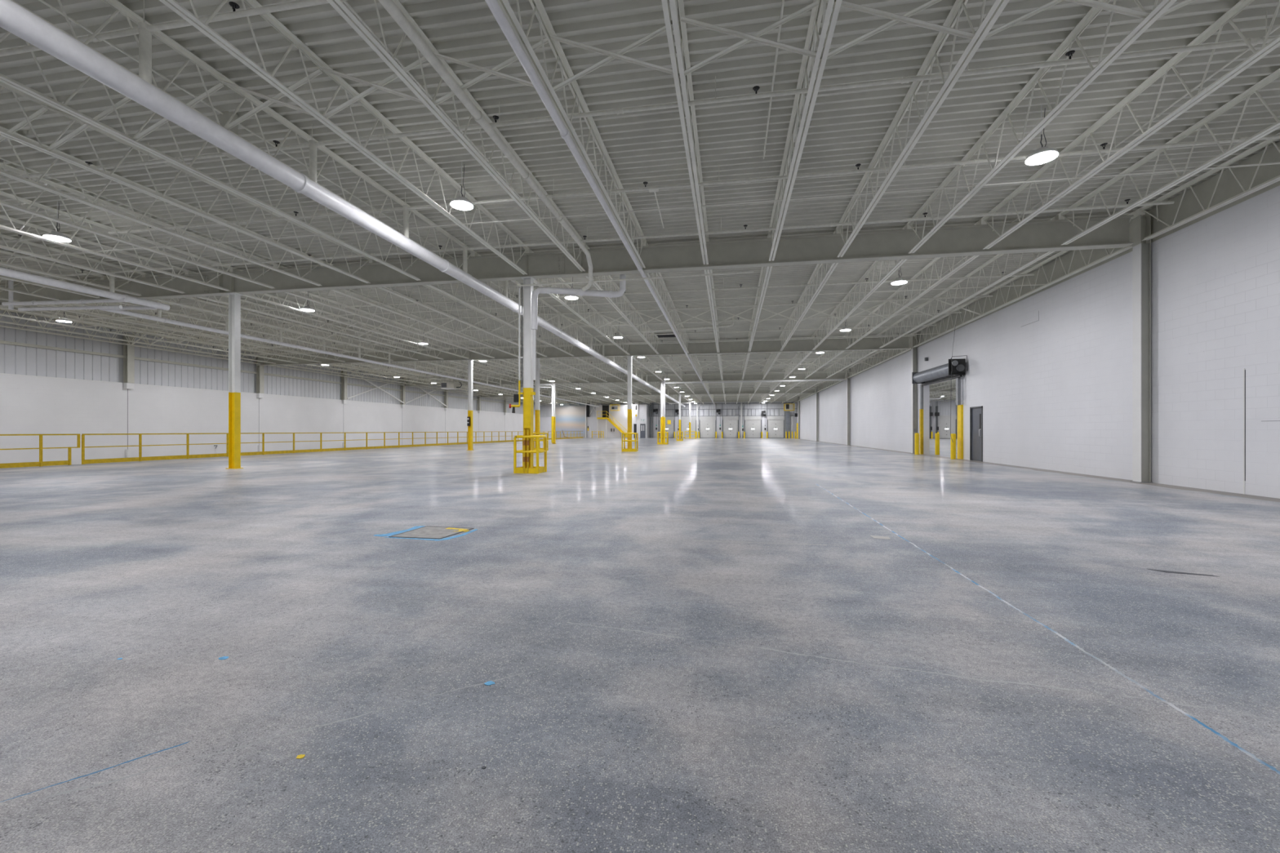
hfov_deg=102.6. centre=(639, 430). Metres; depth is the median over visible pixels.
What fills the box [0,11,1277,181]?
pipe
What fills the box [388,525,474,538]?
plate
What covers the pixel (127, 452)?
wall box
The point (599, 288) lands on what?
joist
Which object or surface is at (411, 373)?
joist
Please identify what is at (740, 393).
pipe
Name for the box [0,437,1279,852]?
floor
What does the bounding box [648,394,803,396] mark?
pipe
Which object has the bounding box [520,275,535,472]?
steel column
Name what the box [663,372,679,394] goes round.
joist
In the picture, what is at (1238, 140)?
pipe
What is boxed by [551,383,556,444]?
steel column
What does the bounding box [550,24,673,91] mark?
cross bridging
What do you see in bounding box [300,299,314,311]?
lamp
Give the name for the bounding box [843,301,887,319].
cross bridging
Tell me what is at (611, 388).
joist
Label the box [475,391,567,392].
pipe
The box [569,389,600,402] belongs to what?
joist
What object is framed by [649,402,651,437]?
wall column
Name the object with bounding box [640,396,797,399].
pipe
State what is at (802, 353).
pipe
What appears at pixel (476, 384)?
joist
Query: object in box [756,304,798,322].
cross bridging
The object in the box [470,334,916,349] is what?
pipe
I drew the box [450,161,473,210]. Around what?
lamp
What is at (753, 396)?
pipe
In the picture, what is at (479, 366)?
pipe
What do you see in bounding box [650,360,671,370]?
cross bridging
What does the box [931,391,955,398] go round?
joist
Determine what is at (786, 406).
heater
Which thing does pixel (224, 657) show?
paint mark
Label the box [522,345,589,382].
joist
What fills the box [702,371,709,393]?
joist
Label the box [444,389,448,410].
wall column
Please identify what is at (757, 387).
joist
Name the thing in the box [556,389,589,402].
joist
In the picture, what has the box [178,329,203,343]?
cross bridging
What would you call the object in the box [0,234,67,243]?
pipe
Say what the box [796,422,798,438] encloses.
post
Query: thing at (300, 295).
joist
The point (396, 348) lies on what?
pipe
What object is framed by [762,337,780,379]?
joist
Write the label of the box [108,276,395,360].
joist
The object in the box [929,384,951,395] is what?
joist
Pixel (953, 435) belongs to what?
bollard
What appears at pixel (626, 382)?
joist
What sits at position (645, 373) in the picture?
joist
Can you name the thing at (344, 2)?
conduit
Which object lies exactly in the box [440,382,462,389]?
heater
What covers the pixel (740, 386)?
joist
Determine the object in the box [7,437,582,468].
trim
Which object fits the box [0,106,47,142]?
cross bridging
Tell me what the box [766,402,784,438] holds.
door
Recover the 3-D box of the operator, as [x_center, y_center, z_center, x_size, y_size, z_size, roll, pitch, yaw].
[2.421,-2.925,79.439,0.620,0.750,0.560,0,0,10]
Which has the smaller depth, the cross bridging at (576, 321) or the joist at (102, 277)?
the joist at (102, 277)
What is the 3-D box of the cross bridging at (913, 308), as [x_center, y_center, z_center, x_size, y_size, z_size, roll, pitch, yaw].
[10.342,-4.628,19.552,1.609,0.696,0.090,0,0,10]
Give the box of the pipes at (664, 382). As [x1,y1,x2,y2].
[660,377,844,443]
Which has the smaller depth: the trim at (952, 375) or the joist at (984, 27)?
the joist at (984, 27)
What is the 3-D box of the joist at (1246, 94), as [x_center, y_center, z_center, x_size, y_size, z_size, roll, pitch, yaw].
[8.604,-4.685,4.811,0.140,0.760,14.820,0,0,10]
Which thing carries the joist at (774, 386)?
on the girder at (760, 390)
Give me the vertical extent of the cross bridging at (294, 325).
0.696 m
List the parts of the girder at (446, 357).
splice plate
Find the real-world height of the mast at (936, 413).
4.600 m
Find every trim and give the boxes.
[0,340,540,407]
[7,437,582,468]
[651,402,797,416]
[923,375,952,454]
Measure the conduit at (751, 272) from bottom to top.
0.084 m
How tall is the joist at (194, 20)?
0.760 m
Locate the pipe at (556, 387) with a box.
[462,386,576,389]
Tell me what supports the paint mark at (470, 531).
on the floor
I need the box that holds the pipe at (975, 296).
[383,295,992,321]
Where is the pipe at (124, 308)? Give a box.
[104,306,157,310]
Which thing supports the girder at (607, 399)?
attached to the wall column
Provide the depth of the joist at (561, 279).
20.32 m
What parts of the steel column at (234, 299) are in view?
cap plate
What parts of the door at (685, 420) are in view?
header panel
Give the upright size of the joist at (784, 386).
0.760 m
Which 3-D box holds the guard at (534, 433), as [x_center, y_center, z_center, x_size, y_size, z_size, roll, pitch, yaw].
[-5.921,0.673,30.017,0.926,1.053,0.696,0,0,10]
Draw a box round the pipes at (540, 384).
[539,383,553,442]
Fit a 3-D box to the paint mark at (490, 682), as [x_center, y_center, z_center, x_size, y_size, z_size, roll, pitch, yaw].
[-0.711,1.199,2.428,0.045,0.002,0.038,0,0,36]
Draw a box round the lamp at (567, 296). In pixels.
[564,280,577,299]
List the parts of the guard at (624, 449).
post, post, rail, toe plate, rail, post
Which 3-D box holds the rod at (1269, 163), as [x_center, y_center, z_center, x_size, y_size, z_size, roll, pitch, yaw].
[-8.461,-4.373,11.704,39.500,0.020,0.024,0,0,10]
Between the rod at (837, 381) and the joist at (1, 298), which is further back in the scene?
the rod at (837, 381)
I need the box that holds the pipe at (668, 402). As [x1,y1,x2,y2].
[668,402,690,437]
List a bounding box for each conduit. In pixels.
[0,157,635,397]
[38,0,635,373]
[343,0,688,386]
[516,271,753,286]
[521,286,522,386]
[763,0,784,159]
[821,24,1279,364]
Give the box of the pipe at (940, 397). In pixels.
[929,395,941,399]
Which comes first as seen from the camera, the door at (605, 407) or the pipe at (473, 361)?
the pipe at (473, 361)
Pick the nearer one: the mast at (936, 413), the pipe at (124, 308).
the pipe at (124, 308)
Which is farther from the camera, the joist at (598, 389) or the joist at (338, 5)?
the joist at (598, 389)
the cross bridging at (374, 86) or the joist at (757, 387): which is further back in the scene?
the joist at (757, 387)
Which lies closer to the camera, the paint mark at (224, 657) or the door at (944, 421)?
the paint mark at (224, 657)
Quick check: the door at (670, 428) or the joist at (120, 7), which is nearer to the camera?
the joist at (120, 7)
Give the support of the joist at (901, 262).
on the girder at (873, 343)
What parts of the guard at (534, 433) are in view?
rail, post, post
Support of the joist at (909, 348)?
on the wall column at (847, 372)
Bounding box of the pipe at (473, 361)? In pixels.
[307,360,488,365]
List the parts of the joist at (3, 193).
bearing seat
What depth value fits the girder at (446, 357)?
31.91 m
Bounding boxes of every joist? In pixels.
[0,31,420,280]
[0,80,375,283]
[0,125,326,285]
[0,162,280,288]
[0,191,235,290]
[0,213,191,293]
[0,233,149,295]
[0,249,107,297]
[0,264,67,300]
[0,280,27,302]
[0,304,302,363]
[0,306,279,364]
[0,307,262,364]
[1,302,321,362]
[11,0,476,275]
[35,302,346,362]
[67,280,371,358]
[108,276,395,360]
[149,274,420,359]
[159,0,530,274]
[191,271,445,359]
[235,268,471,359]
[271,364,405,385]
[279,352,417,385]
[280,265,496,358]
[302,351,434,384]
[326,0,587,271]
[328,262,521,357]
[330,363,447,383]
[352,362,467,384]
[375,261,548,356]
[387,361,484,381]
[401,360,502,383]
[405,377,481,396]
[417,377,489,396]
[424,360,518,383]
[426,283,573,355]
[434,377,503,395]
[448,348,534,382]
[459,385,515,395]
[471,346,554,382]
[472,384,523,395]
[476,253,603,353]
[481,391,521,402]
[496,0,646,267]
[496,346,572,382]
[502,375,556,395]
[520,375,569,395]
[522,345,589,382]
[530,249,631,355]
[539,375,583,395]
[539,395,567,403]
[548,344,608,382]
[554,374,597,395]
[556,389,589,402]
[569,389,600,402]
[572,374,610,395]
[576,357,626,382]
[584,389,611,402]
[585,246,659,354]
[590,373,624,395]
[598,389,622,402]
[603,342,644,379]
[608,373,638,394]
[610,388,634,402]
[625,388,644,402]
[626,382,651,394]
[631,342,663,381]
[638,388,656,402]
[644,242,689,353]
[644,373,666,390]
[658,341,683,380]
[661,0,708,264]
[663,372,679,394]
[680,387,689,401]
[682,372,694,393]
[688,340,702,380]
[694,387,702,401]
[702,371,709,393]
[704,238,719,352]
[717,340,723,380]
[738,370,742,392]
[742,353,750,379]
[747,235,772,351]
[748,393,754,401]
[753,370,762,393]
[760,386,769,400]
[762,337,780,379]
[768,0,842,261]
[768,370,783,392]
[773,386,784,400]
[779,230,838,351]
[782,336,812,378]
[784,369,804,392]
[785,386,799,400]
[798,386,816,400]
[800,368,826,392]
[804,335,844,378]
[811,226,907,350]
[816,368,846,392]
[825,334,877,377]
[835,0,1009,257]
[844,221,978,349]
[846,334,911,377]
[877,216,1055,348]
[905,0,1177,253]
[911,211,1135,347]
[929,379,955,388]
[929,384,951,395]
[929,391,955,397]
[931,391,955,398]
[934,378,955,391]
[978,0,1279,248]
[1055,67,1279,244]
[1135,132,1279,240]
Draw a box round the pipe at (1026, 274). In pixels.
[340,271,1034,307]
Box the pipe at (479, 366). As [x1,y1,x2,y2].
[333,365,505,370]
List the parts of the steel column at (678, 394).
plate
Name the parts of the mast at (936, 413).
motor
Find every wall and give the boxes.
[0,310,540,468]
[539,400,955,439]
[595,404,648,438]
[795,141,1279,498]
[931,415,935,438]
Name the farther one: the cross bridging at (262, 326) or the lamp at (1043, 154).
the cross bridging at (262, 326)
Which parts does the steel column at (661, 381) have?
plate, plate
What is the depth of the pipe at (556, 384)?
52.40 m
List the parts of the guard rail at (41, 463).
rail, rail, post, half post, half post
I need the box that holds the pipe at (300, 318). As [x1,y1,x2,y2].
[98,318,357,333]
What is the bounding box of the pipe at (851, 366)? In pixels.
[546,366,855,373]
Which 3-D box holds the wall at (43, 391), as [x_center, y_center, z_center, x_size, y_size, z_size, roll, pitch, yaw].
[-24.161,-1.380,38.281,0.420,7.560,91.100,0,0,10]
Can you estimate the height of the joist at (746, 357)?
0.760 m
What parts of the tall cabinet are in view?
door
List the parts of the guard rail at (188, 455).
post, post, post, post, post, post, post, rail, rail, post, post, post, post, post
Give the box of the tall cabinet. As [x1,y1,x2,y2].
[785,411,790,438]
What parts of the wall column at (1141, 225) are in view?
plate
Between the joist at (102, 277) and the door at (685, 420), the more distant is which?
the door at (685, 420)
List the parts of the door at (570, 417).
frame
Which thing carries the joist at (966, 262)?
on the girder at (873, 343)
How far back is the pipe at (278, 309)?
20.84 m
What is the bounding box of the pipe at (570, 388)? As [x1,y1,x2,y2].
[466,388,582,391]
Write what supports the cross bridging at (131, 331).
attached to the joist at (44, 311)
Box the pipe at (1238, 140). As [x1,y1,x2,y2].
[107,134,1279,234]
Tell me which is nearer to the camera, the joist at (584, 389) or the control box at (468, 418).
the control box at (468, 418)
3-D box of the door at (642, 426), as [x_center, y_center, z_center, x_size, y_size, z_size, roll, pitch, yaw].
[0.429,0.120,78.061,0.790,2.160,0.060,0,0,10]
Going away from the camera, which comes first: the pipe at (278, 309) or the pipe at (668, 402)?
the pipe at (278, 309)
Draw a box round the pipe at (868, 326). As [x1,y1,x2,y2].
[446,319,936,342]
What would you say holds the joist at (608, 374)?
on the girder at (639, 392)
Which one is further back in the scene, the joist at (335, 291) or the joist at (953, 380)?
the joist at (953, 380)
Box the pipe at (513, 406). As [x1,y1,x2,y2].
[509,288,523,413]
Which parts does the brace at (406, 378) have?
brace arm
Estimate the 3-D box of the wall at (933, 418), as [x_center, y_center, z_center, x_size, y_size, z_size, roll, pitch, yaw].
[29.582,-1.980,28.991,24.300,6.360,91.300,0,0,10]
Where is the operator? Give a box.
[653,408,657,413]
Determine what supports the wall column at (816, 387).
on the floor
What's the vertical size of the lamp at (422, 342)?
0.858 m
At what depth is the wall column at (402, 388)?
48.01 m
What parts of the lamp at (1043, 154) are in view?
power cord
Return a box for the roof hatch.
[653,332,682,338]
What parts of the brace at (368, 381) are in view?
brace arm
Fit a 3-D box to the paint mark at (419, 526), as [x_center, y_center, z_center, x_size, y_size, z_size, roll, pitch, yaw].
[-2.839,1.199,6.109,0.237,0.002,0.676,0,0,17]
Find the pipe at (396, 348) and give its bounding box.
[243,348,449,355]
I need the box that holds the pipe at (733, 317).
[641,315,734,333]
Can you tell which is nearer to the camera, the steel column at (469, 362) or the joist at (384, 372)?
the steel column at (469, 362)
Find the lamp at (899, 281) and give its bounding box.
[891,259,906,284]
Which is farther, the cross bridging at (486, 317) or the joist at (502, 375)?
the joist at (502, 375)
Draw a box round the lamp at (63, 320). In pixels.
[56,304,71,322]
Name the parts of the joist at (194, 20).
bearing seat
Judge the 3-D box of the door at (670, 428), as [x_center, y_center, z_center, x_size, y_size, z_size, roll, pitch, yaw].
[4.141,-1.450,79.468,2.580,5.300,0.190,0,0,10]
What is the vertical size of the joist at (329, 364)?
0.760 m
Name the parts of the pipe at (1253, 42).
hanger rod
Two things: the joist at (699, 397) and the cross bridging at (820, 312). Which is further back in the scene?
the joist at (699, 397)
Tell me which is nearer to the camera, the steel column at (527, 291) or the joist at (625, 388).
the steel column at (527, 291)
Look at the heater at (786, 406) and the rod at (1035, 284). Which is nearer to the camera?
the rod at (1035, 284)
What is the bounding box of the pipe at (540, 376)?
[395,376,542,380]
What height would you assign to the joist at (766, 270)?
0.760 m
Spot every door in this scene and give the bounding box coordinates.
[555,403,589,439]
[602,404,608,417]
[633,423,636,438]
[640,423,645,438]
[658,404,675,438]
[680,416,696,438]
[698,403,716,438]
[721,403,738,438]
[744,416,761,438]
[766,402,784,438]
[911,324,967,459]
[936,401,957,438]
[969,405,982,462]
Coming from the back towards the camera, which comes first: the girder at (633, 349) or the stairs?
the stairs
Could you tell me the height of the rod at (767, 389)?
0.020 m
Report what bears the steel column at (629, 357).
on the floor
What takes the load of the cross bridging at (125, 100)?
attached to the joist at (53, 102)
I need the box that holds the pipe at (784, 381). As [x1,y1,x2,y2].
[581,381,796,385]
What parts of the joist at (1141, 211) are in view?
bearing seat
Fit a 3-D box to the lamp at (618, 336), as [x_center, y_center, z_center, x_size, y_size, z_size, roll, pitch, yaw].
[-1.004,-4.664,23.473,0.414,0.858,0.414,0,0,10]
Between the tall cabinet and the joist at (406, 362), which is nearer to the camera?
the joist at (406, 362)
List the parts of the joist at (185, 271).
bearing seat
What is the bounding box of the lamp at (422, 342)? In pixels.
[418,327,427,344]
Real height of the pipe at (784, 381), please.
0.076 m
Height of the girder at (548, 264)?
0.652 m
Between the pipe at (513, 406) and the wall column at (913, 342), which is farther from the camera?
the wall column at (913, 342)
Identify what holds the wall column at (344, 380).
attached to the wall at (43, 391)
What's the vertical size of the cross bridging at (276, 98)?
0.696 m
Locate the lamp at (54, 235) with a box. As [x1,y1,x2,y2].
[43,200,71,241]
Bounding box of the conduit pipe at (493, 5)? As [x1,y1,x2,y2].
[484,0,714,404]
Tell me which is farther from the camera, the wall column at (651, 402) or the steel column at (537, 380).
the wall column at (651, 402)
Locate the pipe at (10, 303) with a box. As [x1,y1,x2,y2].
[1,280,128,311]
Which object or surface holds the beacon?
attached to the steel column at (527, 291)
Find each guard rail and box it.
[0,433,79,468]
[81,431,582,464]
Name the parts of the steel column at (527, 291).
plate, plate, cap plate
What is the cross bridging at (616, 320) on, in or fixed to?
attached to the joist at (561, 279)
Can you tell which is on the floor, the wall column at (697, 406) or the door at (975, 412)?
the wall column at (697, 406)
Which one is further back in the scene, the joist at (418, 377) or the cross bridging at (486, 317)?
the joist at (418, 377)
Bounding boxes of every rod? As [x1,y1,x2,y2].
[0,162,1279,259]
[27,284,1044,328]
[206,333,940,355]
[306,356,886,370]
[382,372,842,381]
[427,381,838,388]
[466,389,783,394]
[493,394,789,398]
[548,398,801,401]
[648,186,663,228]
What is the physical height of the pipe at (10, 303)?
1.235 m
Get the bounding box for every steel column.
[226,292,243,468]
[466,360,474,450]
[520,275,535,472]
[534,357,541,448]
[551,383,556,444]
[626,355,633,448]
[661,381,663,442]
[678,394,681,439]
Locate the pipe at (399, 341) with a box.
[202,341,421,349]
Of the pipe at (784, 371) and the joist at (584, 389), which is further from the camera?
the joist at (584, 389)
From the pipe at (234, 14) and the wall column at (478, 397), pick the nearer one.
the pipe at (234, 14)
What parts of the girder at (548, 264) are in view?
splice plate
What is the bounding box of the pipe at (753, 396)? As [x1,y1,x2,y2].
[622,395,791,398]
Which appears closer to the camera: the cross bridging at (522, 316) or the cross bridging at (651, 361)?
the cross bridging at (522, 316)
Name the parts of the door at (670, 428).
header panel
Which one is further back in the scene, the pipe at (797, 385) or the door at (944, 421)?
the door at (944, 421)
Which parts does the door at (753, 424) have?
header panel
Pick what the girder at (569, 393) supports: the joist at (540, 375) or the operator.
the joist at (540, 375)
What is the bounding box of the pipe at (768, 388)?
[600,387,807,391]
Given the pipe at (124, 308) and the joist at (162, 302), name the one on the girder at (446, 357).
the joist at (162, 302)
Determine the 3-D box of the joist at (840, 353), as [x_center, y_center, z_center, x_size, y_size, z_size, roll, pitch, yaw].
[12.080,-4.574,34.292,0.140,0.760,14.820,0,0,10]
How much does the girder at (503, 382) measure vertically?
0.652 m
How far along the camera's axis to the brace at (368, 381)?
43.98 m
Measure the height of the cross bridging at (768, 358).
0.696 m
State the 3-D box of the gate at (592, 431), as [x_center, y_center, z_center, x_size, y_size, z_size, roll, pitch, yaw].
[-6.461,0.670,78.484,1.850,1.060,0.100,0,0,10]
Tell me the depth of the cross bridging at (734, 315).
20.69 m
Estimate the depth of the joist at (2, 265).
16.27 m
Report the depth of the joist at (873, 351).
33.60 m
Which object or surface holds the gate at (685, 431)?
on the floor
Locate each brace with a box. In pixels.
[346,369,404,403]
[404,377,447,407]
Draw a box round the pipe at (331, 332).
[157,332,394,342]
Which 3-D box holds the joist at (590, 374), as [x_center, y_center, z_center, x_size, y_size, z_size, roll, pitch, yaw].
[-3.125,-4.500,51.993,0.140,0.760,14.820,0,0,10]
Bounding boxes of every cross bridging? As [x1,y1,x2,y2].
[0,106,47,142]
[42,96,131,151]
[131,82,223,141]
[131,331,150,345]
[150,331,175,344]
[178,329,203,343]
[206,331,228,342]
[220,68,322,130]
[240,326,264,338]
[264,324,294,338]
[320,56,426,118]
[325,322,356,338]
[357,321,389,337]
[390,321,419,336]
[422,319,454,335]
[432,37,548,105]
[455,317,488,333]
[489,315,523,333]
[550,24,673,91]
[560,312,595,329]
[596,311,634,328]
[631,360,649,369]
[635,311,671,327]
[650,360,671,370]
[674,360,696,369]
[675,309,712,326]
[680,0,818,75]
[697,360,719,369]
[715,306,755,324]
[720,359,744,368]
[746,358,769,368]
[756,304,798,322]
[771,357,794,368]
[795,356,820,367]
[800,302,842,321]
[822,0,974,58]
[822,356,846,366]
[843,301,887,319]
[848,355,872,366]
[888,299,934,317]
[935,297,982,315]
[984,0,1149,39]
[1160,0,1195,17]
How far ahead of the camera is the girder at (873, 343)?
27.55 m
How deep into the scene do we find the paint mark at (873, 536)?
5.72 m
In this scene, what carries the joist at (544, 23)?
on the girder at (1042, 236)
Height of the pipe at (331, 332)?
0.388 m
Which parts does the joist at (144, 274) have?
bearing seat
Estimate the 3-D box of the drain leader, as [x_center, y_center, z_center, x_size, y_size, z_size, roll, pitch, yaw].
[-2.222,-4.141,7.576,0.529,0.657,13.158,0,0,8]
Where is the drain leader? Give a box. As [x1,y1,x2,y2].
[377,0,592,291]
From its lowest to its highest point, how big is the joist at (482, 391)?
0.760 m
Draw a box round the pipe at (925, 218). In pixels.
[211,195,1174,266]
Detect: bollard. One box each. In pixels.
[915,433,919,454]
[934,433,939,454]
[951,433,955,459]
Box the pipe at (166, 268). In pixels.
[0,262,175,279]
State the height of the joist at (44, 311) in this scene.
0.760 m
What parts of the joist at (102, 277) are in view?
bearing seat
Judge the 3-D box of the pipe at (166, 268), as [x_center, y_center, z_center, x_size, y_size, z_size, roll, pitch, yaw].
[-20.380,-4.876,16.115,13.900,0.388,0.100,0,0,10]
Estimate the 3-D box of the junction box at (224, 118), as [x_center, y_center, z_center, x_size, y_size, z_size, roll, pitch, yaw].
[-6.649,-4.760,8.248,0.260,0.680,0.160,0,0,10]
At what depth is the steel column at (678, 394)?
58.09 m
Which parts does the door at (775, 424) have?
header panel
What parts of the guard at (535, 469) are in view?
post, post, rail, toe plate, rail, post, post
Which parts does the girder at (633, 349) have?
splice plate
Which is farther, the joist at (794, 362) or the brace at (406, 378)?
the brace at (406, 378)
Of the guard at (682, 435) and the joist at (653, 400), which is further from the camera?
the joist at (653, 400)
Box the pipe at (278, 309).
[29,303,301,322]
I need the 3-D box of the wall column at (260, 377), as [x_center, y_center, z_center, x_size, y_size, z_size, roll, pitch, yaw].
[-24.739,-3.488,33.407,0.280,2.776,0.320,0,0,10]
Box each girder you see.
[0,273,208,307]
[202,250,564,296]
[257,349,455,365]
[400,376,543,386]
[453,344,648,360]
[478,390,589,396]
[533,398,616,404]
[542,373,675,383]
[560,214,1133,277]
[587,388,688,395]
[615,397,697,403]
[646,336,909,355]
[674,370,845,382]
[688,386,814,394]
[696,396,796,402]
[929,384,955,391]
[929,394,955,399]
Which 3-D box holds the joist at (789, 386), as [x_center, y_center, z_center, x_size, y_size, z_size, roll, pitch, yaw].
[14.631,-4.500,48.891,0.140,0.760,14.820,0,0,10]
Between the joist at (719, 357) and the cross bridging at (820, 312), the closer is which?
the cross bridging at (820, 312)
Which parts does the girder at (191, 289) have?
splice plate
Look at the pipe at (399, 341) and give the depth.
28.02 m
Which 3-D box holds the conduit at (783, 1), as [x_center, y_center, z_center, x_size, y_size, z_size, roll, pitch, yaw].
[1.622,-5.035,5.681,0.042,0.042,7.750,0,0,10]
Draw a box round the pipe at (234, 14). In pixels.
[0,0,345,56]
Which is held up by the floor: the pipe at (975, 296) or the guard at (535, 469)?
the guard at (535, 469)
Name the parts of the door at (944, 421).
header panel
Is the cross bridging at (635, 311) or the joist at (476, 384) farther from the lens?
the joist at (476, 384)
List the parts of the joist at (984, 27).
bearing seat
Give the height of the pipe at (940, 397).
0.354 m
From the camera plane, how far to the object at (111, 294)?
14.61 m
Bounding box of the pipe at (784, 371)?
[556,370,848,377]
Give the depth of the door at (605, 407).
79.07 m
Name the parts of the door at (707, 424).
header panel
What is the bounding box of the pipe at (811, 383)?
[594,382,824,386]
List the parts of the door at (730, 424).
header panel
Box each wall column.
[123,333,134,389]
[256,356,263,398]
[341,370,346,404]
[400,380,404,408]
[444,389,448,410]
[477,392,480,413]
[503,396,506,414]
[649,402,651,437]
[652,402,653,437]
[696,402,700,438]
[740,401,744,438]
[798,397,799,439]
[815,386,818,441]
[846,370,849,444]
[911,336,916,453]
[1130,214,1153,483]
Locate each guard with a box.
[513,435,546,473]
[533,432,548,450]
[621,432,638,451]
[657,431,668,444]
[676,431,683,440]
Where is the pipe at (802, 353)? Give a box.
[507,350,886,360]
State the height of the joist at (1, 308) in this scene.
0.760 m
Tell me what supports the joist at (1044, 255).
on the girder at (873, 343)
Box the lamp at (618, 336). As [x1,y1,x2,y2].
[613,320,622,338]
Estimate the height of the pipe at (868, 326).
0.388 m
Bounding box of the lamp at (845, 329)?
[840,311,850,331]
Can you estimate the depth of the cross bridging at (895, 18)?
5.81 m
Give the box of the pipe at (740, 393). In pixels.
[613,393,761,395]
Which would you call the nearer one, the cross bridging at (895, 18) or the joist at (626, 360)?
the cross bridging at (895, 18)
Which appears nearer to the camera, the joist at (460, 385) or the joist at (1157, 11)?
the joist at (1157, 11)
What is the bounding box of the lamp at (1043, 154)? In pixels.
[1025,105,1058,164]
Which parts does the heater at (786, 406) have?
casing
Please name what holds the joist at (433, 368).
on the girder at (503, 382)
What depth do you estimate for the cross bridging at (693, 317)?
20.99 m
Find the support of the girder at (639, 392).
on the steel column at (678, 394)
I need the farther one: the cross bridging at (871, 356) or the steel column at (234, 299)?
the cross bridging at (871, 356)
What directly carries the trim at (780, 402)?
attached to the wall at (944, 407)
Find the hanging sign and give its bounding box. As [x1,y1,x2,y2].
[635,403,638,417]
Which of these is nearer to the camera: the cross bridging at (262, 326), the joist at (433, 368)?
the cross bridging at (262, 326)
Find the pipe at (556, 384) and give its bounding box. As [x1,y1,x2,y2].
[463,384,568,386]
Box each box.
[124,449,131,457]
[219,111,238,158]
[257,444,262,451]
[466,417,470,426]
[513,394,519,402]
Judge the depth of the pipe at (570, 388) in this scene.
57.58 m
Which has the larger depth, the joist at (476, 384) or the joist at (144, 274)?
the joist at (476, 384)
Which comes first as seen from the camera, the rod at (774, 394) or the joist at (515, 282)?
the joist at (515, 282)
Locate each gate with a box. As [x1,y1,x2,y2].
[591,431,604,438]
[684,431,695,439]
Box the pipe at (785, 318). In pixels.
[417,310,961,332]
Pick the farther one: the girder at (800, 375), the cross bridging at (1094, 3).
the girder at (800, 375)
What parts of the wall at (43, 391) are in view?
liner panel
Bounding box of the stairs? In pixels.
[596,411,627,438]
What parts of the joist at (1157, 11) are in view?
bearing seat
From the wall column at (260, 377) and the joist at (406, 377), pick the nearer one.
the wall column at (260, 377)
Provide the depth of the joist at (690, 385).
51.58 m
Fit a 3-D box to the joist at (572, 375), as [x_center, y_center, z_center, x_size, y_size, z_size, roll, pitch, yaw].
[-4.718,-4.500,52.272,0.140,0.760,14.820,0,0,10]
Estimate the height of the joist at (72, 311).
0.760 m
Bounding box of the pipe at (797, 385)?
[594,385,820,389]
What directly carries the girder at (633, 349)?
on the steel column at (469, 362)
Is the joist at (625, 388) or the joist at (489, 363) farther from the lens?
the joist at (625, 388)
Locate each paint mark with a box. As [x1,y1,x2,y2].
[218,656,228,659]
[296,754,305,759]
[374,525,424,536]
[384,528,477,541]
[445,527,469,531]
[484,680,494,685]
[870,535,890,539]
[1148,568,1219,577]
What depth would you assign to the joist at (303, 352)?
39.22 m
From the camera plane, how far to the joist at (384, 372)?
38.18 m
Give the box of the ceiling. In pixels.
[0,0,1279,399]
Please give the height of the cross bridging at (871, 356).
0.696 m
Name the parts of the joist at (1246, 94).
bearing seat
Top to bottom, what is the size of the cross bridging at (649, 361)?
0.696 m
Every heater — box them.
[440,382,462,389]
[609,404,618,410]
[783,403,794,410]
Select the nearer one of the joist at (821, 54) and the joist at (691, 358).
the joist at (821, 54)
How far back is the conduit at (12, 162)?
12.20 m
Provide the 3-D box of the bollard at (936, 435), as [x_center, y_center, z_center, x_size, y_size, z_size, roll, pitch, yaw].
[14.533,0.670,25.073,0.190,1.060,0.190,0,0,10]
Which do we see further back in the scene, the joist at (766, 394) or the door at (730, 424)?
the door at (730, 424)
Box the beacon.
[530,391,535,399]
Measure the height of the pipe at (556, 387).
0.076 m
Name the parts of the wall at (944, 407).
liner panel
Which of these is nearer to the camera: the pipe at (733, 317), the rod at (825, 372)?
the pipe at (733, 317)
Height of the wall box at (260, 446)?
0.400 m
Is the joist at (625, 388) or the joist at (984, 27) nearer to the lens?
the joist at (984, 27)
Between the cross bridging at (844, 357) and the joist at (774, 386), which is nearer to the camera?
the cross bridging at (844, 357)
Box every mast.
[929,406,933,438]
[934,405,939,433]
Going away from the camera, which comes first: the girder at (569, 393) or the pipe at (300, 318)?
the pipe at (300, 318)
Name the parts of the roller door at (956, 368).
pull chain, motor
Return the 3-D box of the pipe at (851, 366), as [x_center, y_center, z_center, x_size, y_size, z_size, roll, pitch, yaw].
[4.076,-4.634,39.445,23.650,0.164,0.100,0,0,10]
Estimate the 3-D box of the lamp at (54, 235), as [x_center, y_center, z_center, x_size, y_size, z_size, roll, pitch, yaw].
[-13.021,-4.711,11.463,0.414,0.858,0.414,0,0,10]
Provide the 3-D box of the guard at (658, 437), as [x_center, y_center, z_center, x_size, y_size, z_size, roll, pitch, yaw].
[1.949,0.673,43.687,0.876,1.053,0.696,0,0,10]
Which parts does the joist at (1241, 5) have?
bearing seat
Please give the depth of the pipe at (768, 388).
56.18 m
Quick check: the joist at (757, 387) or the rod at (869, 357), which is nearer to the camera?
the rod at (869, 357)
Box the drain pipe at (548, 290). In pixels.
[531,274,626,380]
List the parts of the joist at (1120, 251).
bearing seat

